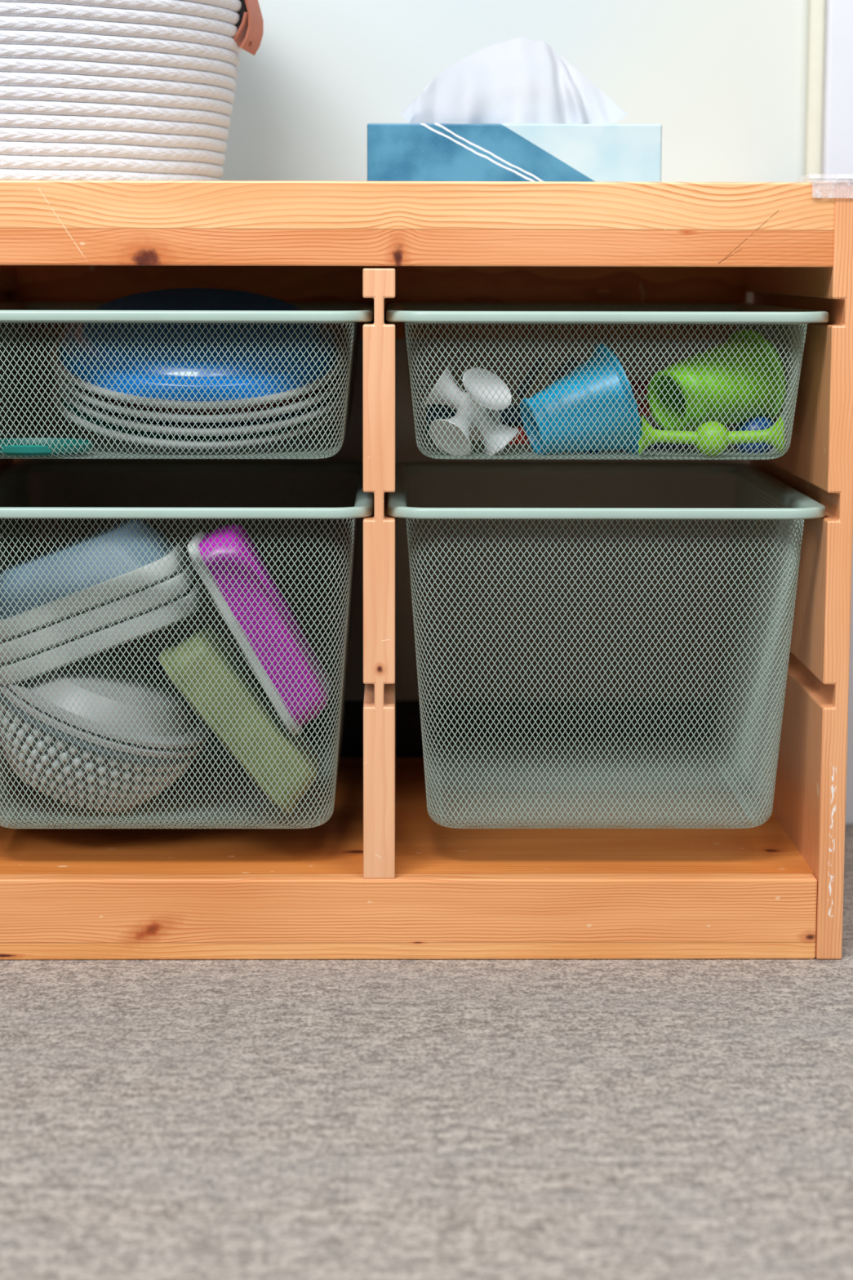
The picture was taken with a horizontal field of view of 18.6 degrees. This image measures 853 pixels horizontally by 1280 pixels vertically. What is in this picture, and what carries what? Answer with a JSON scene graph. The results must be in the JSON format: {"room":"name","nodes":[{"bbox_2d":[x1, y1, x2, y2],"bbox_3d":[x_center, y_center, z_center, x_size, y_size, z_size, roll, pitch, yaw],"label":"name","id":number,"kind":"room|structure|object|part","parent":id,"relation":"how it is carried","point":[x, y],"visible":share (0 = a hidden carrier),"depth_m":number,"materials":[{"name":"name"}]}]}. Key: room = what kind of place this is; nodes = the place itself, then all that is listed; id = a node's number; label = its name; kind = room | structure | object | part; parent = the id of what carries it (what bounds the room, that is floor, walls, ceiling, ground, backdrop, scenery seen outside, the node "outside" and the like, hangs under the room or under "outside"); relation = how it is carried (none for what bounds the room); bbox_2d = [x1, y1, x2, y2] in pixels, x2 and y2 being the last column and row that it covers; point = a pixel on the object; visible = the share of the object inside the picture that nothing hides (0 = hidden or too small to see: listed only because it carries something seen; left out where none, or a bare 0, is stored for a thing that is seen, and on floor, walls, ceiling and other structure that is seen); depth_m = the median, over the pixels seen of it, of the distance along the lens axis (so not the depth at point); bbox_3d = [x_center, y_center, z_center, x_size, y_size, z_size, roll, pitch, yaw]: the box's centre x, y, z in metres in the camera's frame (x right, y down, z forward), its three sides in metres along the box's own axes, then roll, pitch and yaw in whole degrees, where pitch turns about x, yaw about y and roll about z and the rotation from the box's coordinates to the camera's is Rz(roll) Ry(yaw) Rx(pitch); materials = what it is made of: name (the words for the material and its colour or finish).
{"room":"playroom","nodes":[
{"label":"playroom","id":0,"kind":"room"},
{"bbox_2d":[14,0,808,701],"bbox_3d":[-0.246,-1.094,2.083,4.800,2.500,0.120,0,8,-1],"label":"wall","id":1,"kind":"structure","parent":0,"point":[724,81],"depth_m":2.13,"materials":[{"name":"white paint"}]},
{"bbox_2d":[198,701,733,757],"bbox_3d":[-1.170,0.101,2.179,2.955,0.102,0.007,0,8,-1],"label":"baseboard","id":2,"kind":"structure","parent":1,"relation":"attached to","point":[408,735],"depth_m":2.19,"materials":[{"name":"plastic"}]},
{"bbox_2d":[804,0,826,182],"bbox_3d":[0.316,-0.892,2.052,0.013,2.112,0.012,0,8,-1],"label":"trim","id":3,"kind":"structure","parent":1,"relation":"attached to","point":[816,8],"depth_m":2.11,"materials":[{"name":"white wood"}]},
{"bbox_2d":[821,0,852,825],"bbox_3d":[0.365,-0.885,2.046,0.084,2.100,0.026,0,8,-1],"label":"trim","id":4,"kind":"structure","parent":1,"relation":"attached to","point":[837,110],"depth_m":2.10,"materials":[{"name":"white wood"}]},
{"bbox_2d":[0,825,852,1279],"bbox_3d":[-0.225,0.449,0.309,4.800,0.050,3.870,0,8,-1],"label":"floor","id":5,"kind":"structure","parent":0,"point":[411,1119],"depth_m":1.44,"materials":[{"name":"beige carpet"}]},
{"bbox_2d":[0,180,852,959],"bbox_3d":[-0.187,-0.072,1.937,0.932,0.518,0.441,0,8,-1],"label":"frame","id":6,"kind":"object","parent":5,"relation":"on","point":[380,879],"visible":0.68,"depth_m":1.75,"materials":[{"name":"brown wood"}]},
{"bbox_2d":[0,0,263,180],"bbox_3d":[-0.336,-0.434,1.885,0.437,0.213,0.437,-4,9,-24],"label":"rope basket","id":7,"kind":"object","parent":6,"relation":"on","point":[91,90],"visible":0.92,"depth_m":1.75,"materials":[{"name":"white fabric"}]},
{"bbox_2d":[0,460,373,828],"bbox_3d":[-0.185,-0.006,1.936,0.293,0.224,0.418,0,8,-1],"label":"bin","id":8,"kind":"object","parent":6,"relation":"in","point":[12,478],"visible":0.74,"depth_m":1.76,"materials":[{"name":"green metal"}]},
{"bbox_2d":[0,649,209,812],"bbox_3d":[-0.230,0.061,1.846,0.154,0.116,0.158,-1,8,-9],"label":"bowl","id":9,"kind":"object","parent":8,"relation":"in","point":[113,654],"visible":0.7,"depth_m":1.79,"materials":[{"name":"grey plastic"}]},
{"bbox_2d":[0,518,205,685],"bbox_3d":[-0.233,-0.028,1.837,0.149,0.112,0.124,0,8,-1],"label":"trays","id":10,"kind":"object","parent":9,"relation":"on","point":[184,604],"depth_m":1.78,"materials":[{"name":"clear plastic"}]},
{"bbox_2d":[0,592,186,666],"bbox_3d":[-0.237,-0.024,1.837,0.140,0.030,0.112,-21,8,2],"label":"tub","id":11,"kind":"object","parent":10,"relation":"in","point":[181,599],"depth_m":1.78,"materials":[{"name":"white plastic"}]},
{"bbox_3d":[-0.239,-0.044,1.835,0.137,0.081,0.124,0,8,-1],"label":"food tub","id":12,"kind":"part","parent":10,"relation":"part of","materials":[{"name":"white plastic"}]},
{"bbox_3d":[-0.235,-0.029,1.837,0.141,0.083,0.124,0,8,-1],"label":"food tub","id":13,"kind":"part","parent":10,"relation":"part of","materials":[{"name":"white plastic"}]},
{"bbox_3d":[-0.226,0.033,1.841,0.160,0.032,0.160,25,15,14],"label":"lid","id":14,"kind":"part","parent":9,"relation":"part of","materials":[{"name":"white plastic"}]},
{"bbox_2d":[135,659,166,676],"bbox_3d":[-0.222,0.034,1.932,0.105,0.042,0.076,0,8,-1],"label":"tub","id":15,"kind":"object","parent":8,"relation":"in","point":[151,663],"visible":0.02,"depth_m":1.96,"materials":[{"name":"plastic"}]},
{"bbox_2d":[158,624,319,813],"bbox_3d":[-0.130,0.054,1.820,0.108,0.123,0.102,0,8,-1],"label":"food container","id":16,"kind":"object","parent":8,"relation":"in","point":[194,636],"visible":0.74,"depth_m":1.77,"materials":[{"name":"green plastic"}]},
{"bbox_2d":[186,524,330,735],"bbox_3d":[-0.116,-0.008,1.816,0.096,0.139,0.109,0,8,-1],"label":"food container","id":17,"kind":"object","parent":8,"relation":"in","point":[242,549],"visible":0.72,"depth_m":1.77,"materials":[{"name":"plastic"}]},
{"bbox_2d":[0,301,373,458],"bbox_3d":[-0.184,-0.195,1.909,0.293,0.099,0.418,0,8,-1],"label":"bin","id":18,"kind":"object","parent":6,"relation":"in","point":[325,442],"visible":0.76,"depth_m":1.72,"materials":[{"name":"green metal"}]},
{"bbox_2d":[0,437,93,455],"bbox_3d":[-0.266,-0.131,1.766,0.080,0.007,0.080,0,8,-1],"label":"lid","id":19,"kind":"object","parent":18,"relation":"in","point":[15,450],"visible":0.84,"depth_m":1.74,"materials":[{"name":"teal plastic"}]},
{"bbox_2d":[51,381,344,448],"bbox_3d":[-0.162,-0.182,1.860,0.209,0.077,0.200,1,8,6],"label":"bowl","id":20,"kind":"object","parent":18,"relation":"in","point":[61,400],"visible":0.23,"depth_m":1.78,"materials":[{"name":"white ceramic"}]},
{"bbox_2d":[56,377,351,435],"bbox_3d":[-0.158,-0.191,1.856,0.209,0.078,0.200,1,8,6],"label":"bowl","id":21,"kind":"object","parent":20,"relation":"on","point":[97,414],"visible":0.24,"depth_m":1.78,"materials":[{"name":"white ceramic"}]},
{"bbox_2d":[53,360,348,422],"bbox_3d":[-0.160,-0.200,1.852,0.209,0.079,0.200,1,8,6],"label":"bowl","id":22,"kind":"object","parent":21,"relation":"on","point":[83,395],"visible":0.25,"depth_m":1.77,"materials":[{"name":"white ceramic"}]},
{"bbox_2d":[49,288,346,408],"bbox_3d":[-0.161,-0.209,1.847,0.209,0.080,0.200,1,8,6],"label":"bowl","id":23,"kind":"object","parent":22,"relation":"on","point":[177,299],"visible":0.64,"depth_m":1.80,"materials":[{"name":"blue ceramic"}]},
{"bbox_3d":[-0.189,-0.292,2.118,0.897,0.093,0.020,0,8,-1],"label":"rail","id":24,"kind":"part","parent":6,"relation":"part of","materials":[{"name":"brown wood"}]},
{"bbox_2d":[0,757,813,875],"bbox_3d":[-0.188,0.138,1.976,0.897,0.018,0.422,0,8,-1],"label":"shelf","id":25,"kind":"object","parent":6,"relation":"attached to","point":[424,846],"depth_m":1.85,"materials":[{"name":"brown wood"}]},
{"bbox_3d":[-0.185,0.187,1.761,0.897,0.056,0.018,0,8,-1],"label":"rail","id":26,"kind":"part","parent":6,"relation":"part of","materials":[{"name":"brown wood"}]},
{"bbox_3d":[-0.184,-0.271,1.697,0.898,0.054,0.021,0,8,-1],"label":"rail","id":27,"kind":"part","parent":6,"relation":"part of","materials":[{"name":"brown wood"}]},
{"bbox_2d":[367,123,662,182],"bbox_3d":[0.063,-0.357,1.937,0.213,0.047,0.115,0,8,-1],"label":"tissue box","id":28,"kind":"object","parent":6,"relation":"on","point":[397,152],"visible":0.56,"depth_m":1.88,"materials":[{"name":"blue cardboard"}]},
{"bbox_2d":[400,37,628,124],"bbox_3d":[0.066,-0.410,1.912,0.168,0.066,0.058,0,8,-1],"label":"tissue","id":29,"kind":"object","parent":28,"relation":"in","point":[519,79],"visible":0.98,"depth_m":1.91,"materials":[{"name":"white paper"}]},
{"bbox_2d":[387,461,826,828],"bbox_3d":[0.118,-0.005,1.940,0.293,0.224,0.418,0,8,-1],"label":"bin","id":30,"kind":"object","parent":6,"relation":"in","point":[768,690],"visible":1,"depth_m":1.83,"materials":[{"name":"green metal"}]},
{"bbox_2d":[386,302,829,459],"bbox_3d":[0.117,-0.195,1.913,0.293,0.099,0.418,0,8,-1],"label":"bin","id":31,"kind":"object","parent":6,"relation":"in","point":[749,316],"visible":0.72,"depth_m":1.73,"materials":[{"name":"green metal"}]},
{"bbox_2d":[422,365,519,455],"bbox_3d":[0.029,-0.156,1.781,0.064,0.064,0.058,-6,10,-35],"label":"toy","id":32,"kind":"object","parent":31,"relation":"in","point":[446,373],"visible":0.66,"depth_m":1.77,"materials":[{"name":"white plastic"}]},
{"bbox_2d":[422,365,464,410],"bbox_3d":[0.015,-0.171,1.781,0.035,0.034,0.033,0,8,-1],"label":"cup","id":33,"kind":"object","parent":32,"relation":"on","point":[446,373],"depth_m":1.77,"materials":[{"name":"white plastic"}]},
{"bbox_2d":[429,408,474,455],"bbox_3d":[0.019,-0.142,1.769,0.034,0.035,0.035,0,8,-1],"label":"cup","id":34,"kind":"object","parent":32,"relation":"on","point":[459,414],"depth_m":1.77,"materials":[{"name":"white plastic"}]},
{"bbox_2d":[469,409,500,440],"bbox_3d":[0.037,-0.151,1.798,0.029,0.028,0.032,0,8,-1],"label":"cup","id":35,"kind":"object","parent":32,"relation":"on","point":[477,415],"depth_m":1.78,"materials":[{"name":"white plastic"}]},
{"bbox_2d":[462,367,511,410],"bbox_3d":[0.041,-0.169,1.768,0.034,0.031,0.031,0,8,-1],"label":"cup","id":36,"kind":"object","parent":32,"relation":"on","point":[466,373],"depth_m":1.77,"materials":[{"name":"white plastic"}]},
{"bbox_2d":[475,413,519,455],"bbox_3d":[0.046,-0.142,1.785,0.035,0.036,0.030,0,8,-1],"label":"cup","id":37,"kind":"object","parent":32,"relation":"on","point":[481,419],"depth_m":1.78,"materials":[{"name":"white plastic"}]},
{"bbox_2d":[426,404,523,432],"bbox_3d":[0.035,-0.158,1.832,0.070,0.026,0.025,0,8,-1],"label":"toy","id":38,"kind":"object","parent":31,"relation":"in","point":[449,410],"visible":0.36,"depth_m":1.82,"materials":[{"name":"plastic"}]},
{"bbox_2d":[426,404,448,432],"bbox_3d":[0.008,-0.158,1.831,0.017,0.025,0.025,0,8,-1],"label":"cup","id":39,"kind":"object","parent":38,"relation":"on","point":[440,414],"depth_m":1.82,"materials":[{"name":"plastic"}]},
{"bbox_3d":[0.035,-0.158,1.832,0.061,0.016,0.015,0,8,-1],"label":"rod","id":40,"kind":"part","parent":38,"relation":"part of","materials":[{"name":"white plastic"}]},
{"bbox_2d":[505,404,523,427],"bbox_3d":[0.062,-0.157,1.832,0.017,0.025,0.025,0,8,-1],"label":"cup","id":41,"kind":"object","parent":38,"relation":"on","point":[512,410],"depth_m":1.83,"materials":[{"name":"plastic"}]},
{"bbox_2d":[507,426,529,444],"bbox_3d":[0.062,-0.143,1.824,0.040,0.013,0.013,-1,8,-8],"label":"stick","id":42,"kind":"object","parent":31,"relation":"in","point":[522,433],"visible":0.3,"depth_m":1.82,"materials":[{"name":"red plastic"}]},
{"bbox_2d":[515,358,545,398],"bbox_3d":[0.073,-0.185,1.846,0.025,0.028,0.006,-6,10,-36],"label":"stick","id":43,"kind":"object","parent":31,"relation":"in","point":[524,382],"visible":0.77,"depth_m":1.84,"materials":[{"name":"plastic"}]},
{"bbox_2d":[548,355,579,381],"bbox_3d":[0.098,-0.193,1.853,0.022,0.019,0.007,0,8,-1],"label":"stick","id":44,"kind":"object","parent":31,"relation":"in","point":[569,364],"visible":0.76,"depth_m":1.85,"materials":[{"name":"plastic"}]},
{"bbox_2d":[520,342,641,455],"bbox_3d":[0.105,-0.166,1.798,0.082,0.078,0.079,0,8,-1],"label":"cup","id":45,"kind":"object","parent":31,"relation":"in","point":[602,345],"visible":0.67,"depth_m":1.77,"materials":[{"name":"blue plastic"}]},
{"bbox_2d":[582,449,599,453],"bbox_3d":[0.119,-0.139,1.817,0.014,0.020,0.042,3,9,18],"label":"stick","id":46,"kind":"object","parent":31,"relation":"in","point":[591,451],"visible":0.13,"depth_m":1.80,"materials":[{"name":"blue plastic"}]},
{"bbox_2d":[628,378,650,395],"bbox_3d":[0.161,-0.183,1.885,0.078,0.013,0.012,-1,8,-7],"label":"stick","id":47,"kind":"object","parent":31,"relation":"in","point":[636,387],"visible":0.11,"depth_m":1.88,"materials":[{"name":"red plastic"}]},
{"bbox_2d":[635,400,652,415],"bbox_3d":[0.163,-0.166,1.862,0.078,0.013,0.011,-1,8,-7],"label":"stick","id":48,"kind":"object","parent":31,"relation":"in","point":[642,406],"visible":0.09,"depth_m":1.86,"materials":[{"name":"red plastic"}]},
{"bbox_2d":[616,426,692,451],"bbox_3d":[0.158,-0.141,1.831,0.054,0.023,0.023,-2,8,-12],"label":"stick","id":49,"kind":"object","parent":31,"relation":"in","point":[655,446],"visible":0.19,"depth_m":1.83,"materials":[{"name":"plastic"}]},
{"bbox_3d":[0.158,-0.141,1.831,0.044,0.018,0.018,-2,8,-12],"label":"rod","id":50,"kind":"part","parent":49,"relation":"part of","materials":[{"name":"green plastic"}]},
{"bbox_2d":[672,443,692,450],"bbox_3d":[0.177,-0.142,1.836,0.018,0.023,0.023,0,8,-1],"label":"cup","id":51,"kind":"object","parent":49,"relation":"on","point":[680,446],"depth_m":1.83,"materials":[{"name":"plastic"}]},
{"bbox_2d":[638,414,784,456],"bbox_3d":[0.193,-0.138,1.762,0.097,0.029,0.030,0,8,-1],"label":"toy","id":52,"kind":"object","parent":31,"relation":"in","point":[706,428],"visible":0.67,"depth_m":1.76,"materials":[{"name":"green plastic"}]},
{"bbox_2d":[638,414,697,455],"bbox_3d":[0.164,-0.138,1.762,0.040,0.028,0.028,0,8,-1],"label":"cup","id":53,"kind":"object","parent":52,"relation":"on","point":[650,428],"depth_m":1.76,"materials":[{"name":"green plastic"}]},
{"bbox_2d":[728,416,784,456],"bbox_3d":[0.222,-0.138,1.761,0.039,0.028,0.028,0,8,-1],"label":"cup","id":54,"kind":"object","parent":52,"relation":"on","point":[740,433],"depth_m":1.76,"materials":[{"name":"green plastic"}]},
{"bbox_2d":[647,329,786,431],"bbox_3d":[0.198,-0.179,1.797,0.087,0.069,0.067,-6,10,-35],"label":"cup","id":55,"kind":"object","parent":31,"relation":"in","point":[733,336],"visible":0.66,"depth_m":1.78,"materials":[{"name":"green plastic"}]},
{"bbox_2d":[733,415,775,453],"bbox_3d":[0.232,-0.144,1.821,0.030,0.032,0.051,3,9,20],"label":"toy","id":56,"kind":"object","parent":31,"relation":"in","point":[757,420],"visible":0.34,"depth_m":1.80,"materials":[{"name":"blue plastic"}]},
{"bbox_3d":[0.270,-0.071,1.943,0.018,0.518,0.441,0,8,-1],"label":"panel","id":57,"kind":"part","parent":6,"relation":"part of","materials":[{"name":"brown wood"}]},
{"bbox_2d":[797,173,852,198],"bbox_3d":[0.268,-0.297,1.711,0.043,0.015,0.054,0,8,-1],"label":"guard","id":58,"kind":"object","parent":6,"relation":"attached to","point":[851,180],"visible":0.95,"depth_m":1.69,"materials":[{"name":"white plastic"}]},
{"bbox_3d":[0.268,-0.303,1.710,0.043,0.004,0.054,0,8,-1],"label":"plate","id":59,"kind":"part","parent":58,"relation":"part of","materials":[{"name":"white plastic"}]},
{"bbox_3d":[0.268,-0.292,1.687,0.036,0.012,0.002,0,8,-1],"label":"plate","id":60,"kind":"part","parent":58,"relation":"part of","materials":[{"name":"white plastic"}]}
]}

